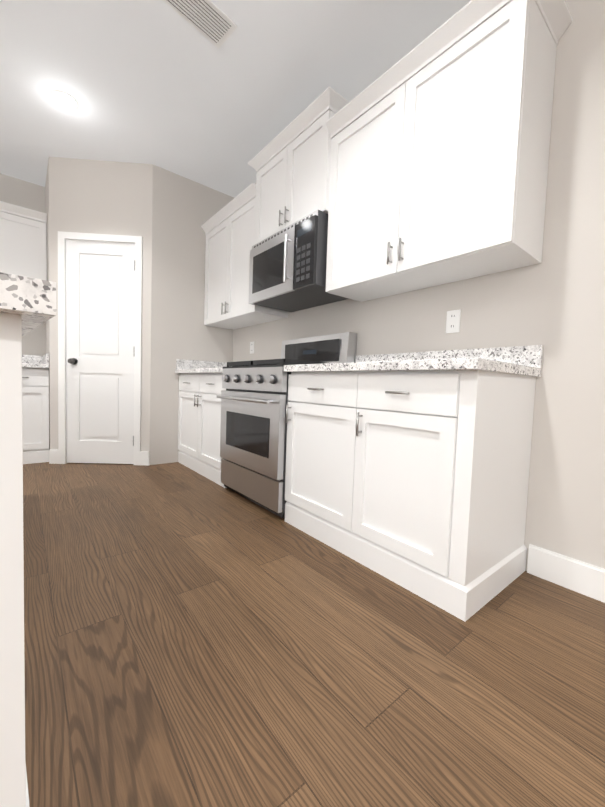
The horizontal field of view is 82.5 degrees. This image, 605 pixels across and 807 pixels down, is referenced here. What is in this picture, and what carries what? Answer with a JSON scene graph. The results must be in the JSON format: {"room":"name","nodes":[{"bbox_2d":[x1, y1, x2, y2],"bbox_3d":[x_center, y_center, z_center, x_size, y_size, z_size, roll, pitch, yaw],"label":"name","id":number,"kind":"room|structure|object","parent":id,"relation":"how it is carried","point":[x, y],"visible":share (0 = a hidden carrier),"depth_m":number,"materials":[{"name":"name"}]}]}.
{"room":"kitchen","nodes":[
{"label":"kitchen","id":0,"kind":"room"},
{"bbox_2d":[0,173,45,355],"bbox_3d":[-3.987,-0.847,2.640,6.620,2.740,0.120,-1,4,-39],"label":"wall","id":1,"kind":"structure","parent":0,"point":[21,193],"depth_m":3.49,"materials":[{"name":"beige paint"}]},
{"bbox_2d":[0,201,46,279],"bbox_3d":[-3.021,-1.323,3.061,1.196,0.968,0.379,-1,4,-39],"label":"upper cabinet","id":2,"kind":"object","parent":1,"relation":"attached to","point":[23,241],"visible":0.67,"depth_m":3.21,"materials":[{"name":"white wood"}]},
{"bbox_2d":[45,159,49,449],"bbox_3d":[-2.451,-0.834,3.399,0.100,2.740,0.640,-1,4,-39],"label":"wall","id":3,"kind":"structure","parent":0,"point":[47,226],"depth_m":3.24,"materials":[{"name":"beige paint"}]},
{"bbox_2d":[49,157,152,451],"bbox_3d":[-1.845,-0.802,3.198,0.896,2.740,0.100,2,3,-4],"label":"wall","id":4,"kind":"structure","parent":0,"point":[100,197],"depth_m":3.10,"materials":[{"name":"beige paint"}]},
{"bbox_2d":[49,231,149,465],"bbox_3d":[-1.855,-0.480,3.207,0.896,2.095,0.116,2,3,-4],"label":"door frame","id":5,"kind":"structure","parent":4,"relation":"attached to","point":[59,456],"depth_m":3.15,"materials":[{"name":"white wood"}]},
{"bbox_2d":[66,239,134,463],"bbox_3d":[-1.852,-0.453,3.154,0.612,2.030,0.103,2,3,-4],"label":"pantry door","id":6,"kind":"structure","parent":4,"relation":"in","point":[100,309],"depth_m":3.17,"materials":[{"name":"white wood"}]},
{"bbox_2d":[150,165,233,464],"bbox_3d":[-1.100,-0.792,3.480,0.840,2.740,0.100,-1,4,-39],"label":"wall","id":7,"kind":"structure","parent":0,"point":[184,209],"depth_m":3.31,"materials":[{"name":"beige paint"}]},
{"bbox_2d":[0,0,470,197],"bbox_3d":[-3.380,-2.203,1.783,6.740,0.100,15.440,-1,4,-39],"label":"ceiling","id":8,"kind":"structure","parent":0,"point":[162,84],"depth_m":2.17,"materials":[{"name":"white paint"}]},
{"bbox_2d":[50,89,78,109],"bbox_3d":[-1.661,-2.123,2.412,0.164,0.007,0.164,-1,4,-39],"label":"recessed light","id":9,"kind":"object","parent":8,"relation":"in","point":[64,99],"visible":1,"depth_m":2.41,"materials":[{"name":"white plastic"}]},
{"bbox_2d":[163,0,236,47],"bbox_3d":[-0.542,-2.050,1.803,0.180,0.009,0.360,5,4,43],"label":"ceiling vent","id":10,"kind":"object","parent":8,"relation":"in","point":[212,22],"visible":1,"depth_m":1.83,"materials":[{"name":"white plastic"}]},
{"bbox_2d":[23,462,604,806],"bbox_3d":[-3.479,0.632,1.935,6.740,0.100,15.440,-1,4,-39],"label":"floor","id":11,"kind":"structure","parent":0,"point":[192,638],"depth_m":0.98,"materials":[{"name":"brown wood"}]},
{"bbox_2d":[0,312,51,806],"bbox_3d":[-1.502,0.261,1.019,1.072,0.876,2.412,-1,4,-39],"label":"kitchen island","id":12,"kind":"object","parent":11,"relation":"on","point":[13,325],"depth_m":0.42,"materials":[{"name":"white wood"}]},
{"bbox_2d":[0,272,56,317],"bbox_3d":[-0.962,-0.145,0.392,1.061,0.038,0.840,-1,4,-39],"label":"island countertop","id":13,"kind":"structure","parent":12,"relation":"on","point":[37,297],"depth_m":0.38,"materials":[{"name":"white stone"}]},
{"bbox_2d":[22,367,48,463],"bbox_3d":[-3.002,0.100,3.044,1.208,0.876,0.608,-1,4,-39],"label":"base cabinet","id":14,"kind":"object","parent":11,"relation":"on","point":[35,406],"visible":0.6,"depth_m":3.16,"materials":[{"name":"white wood"}]},
{"bbox_2d":[22,353,48,367],"bbox_3d":[-2.987,-0.406,3.013,1.216,0.138,0.612,-1,4,-39],"label":"countertop","id":15,"kind":"structure","parent":14,"relation":"on","point":[32,361],"depth_m":3.50,"materials":[{"name":"stone"}]},
{"bbox_2d":[178,373,226,487],"bbox_3d":[-0.689,0.174,3.163,0.608,0.876,1.023,-1,4,-39],"label":"base cabinet","id":16,"kind":"object","parent":11,"relation":"on","point":[199,414],"visible":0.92,"depth_m":2.96,"materials":[{"name":"white wood"}]},
{"bbox_2d":[175,359,229,372],"bbox_3d":[-0.673,-0.332,3.135,0.612,0.138,1.023,-1,4,-39],"label":"countertop","id":17,"kind":"structure","parent":16,"relation":"on","point":[189,366],"depth_m":3.37,"materials":[{"name":"stone"}]},
{"bbox_2d":[216,332,356,518],"bbox_3d":[-0.155,0.086,2.436,0.671,1.165,0.757,-1,4,-39],"label":"range","id":18,"kind":"object","parent":11,"relation":"on","point":[253,396],"visible":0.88,"depth_m":2.23,"materials":[{"name":"grey metal"}]},
{"bbox_2d":[285,370,535,621],"bbox_3d":[0.451,0.289,1.760,0.608,0.876,1.069,-1,4,-39],"label":"base cabinet","id":19,"kind":"object","parent":11,"relation":"on","point":[416,482],"visible":1,"depth_m":1.40,"materials":[{"name":"white wood"}]},
{"bbox_2d":[284,345,542,376],"bbox_3d":[0.470,-0.217,1.728,0.612,0.138,1.077,-1,4,-39],"label":"countertop","id":20,"kind":"structure","parent":19,"relation":"on","point":[522,360],"depth_m":1.53,"materials":[{"name":"stone"}]},
{"bbox_2d":[233,0,604,570],"bbox_3d":[1.211,-0.599,1.397,0.120,2.740,8.620,-1,4,-39],"label":"wall","id":21,"kind":"structure","parent":0,"point":[553,302],"depth_m":1.46,"materials":[{"name":"beige paint"}]},
{"bbox_2d":[201,183,287,329],"bbox_3d":[-0.562,-1.243,3.174,0.379,0.968,0.986,-1,4,-39],"label":"upper cabinet","id":22,"kind":"object","parent":21,"relation":"attached to","point":[229,229],"visible":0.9,"depth_m":3.05,"materials":[{"name":"white wood"}]},
{"bbox_2d":[250,341,253,353],"bbox_3d":[-0.498,-0.551,3.399,0.008,0.116,0.072,-1,4,-39],"label":"electrical outlet","id":23,"kind":"object","parent":21,"relation":"attached to","point":[251,347],"visible":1,"depth_m":3.40,"materials":[{"name":"white plastic"}]},
{"bbox_2d":[248,86,348,243],"bbox_3d":[0.009,-1.505,2.451,0.399,0.648,0.913,-1,4,-39],"label":"upper cabinet","id":24,"kind":"object","parent":21,"relation":"attached to","point":[290,163],"visible":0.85,"depth_m":2.28,"materials":[{"name":"white wood"}]},
{"bbox_2d":[248,210,348,311],"bbox_3d":[-0.028,-0.960,2.453,0.462,0.436,0.757,-1,4,-39],"label":"microwave","id":25,"kind":"object","parent":24,"relation":"attached to","point":[287,269],"visible":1,"depth_m":2.27,"materials":[{"name":"grey metal"}]},
{"bbox_2d":[325,0,571,301],"bbox_3d":[0.604,-1.126,1.739,0.379,0.968,1.079,-1,4,-39],"label":"upper cabinet","id":26,"kind":"object","parent":21,"relation":"attached to","point":[440,146],"visible":1,"depth_m":1.50,"materials":[{"name":"white wood"}]},
{"bbox_2d":[446,309,460,332],"bbox_3d":[0.791,-0.431,1.813,0.008,0.116,0.072,-1,4,-39],"label":"electrical outlet","id":27,"kind":"object","parent":21,"relation":"attached to","point":[453,322],"visible":1,"depth_m":1.81,"materials":[{"name":"white plastic"}]},
{"bbox_2d":[527,544,604,602],"bbox_3d":[2.420,0.835,-0.183,0.014,0.130,4.468,-1,4,-39],"label":"baseboard","id":28,"kind":"structure","parent":21,"relation":"attached to","point":[581,577],"depth_m":1.43,"materials":[{"name":"white wood"}]}
]}

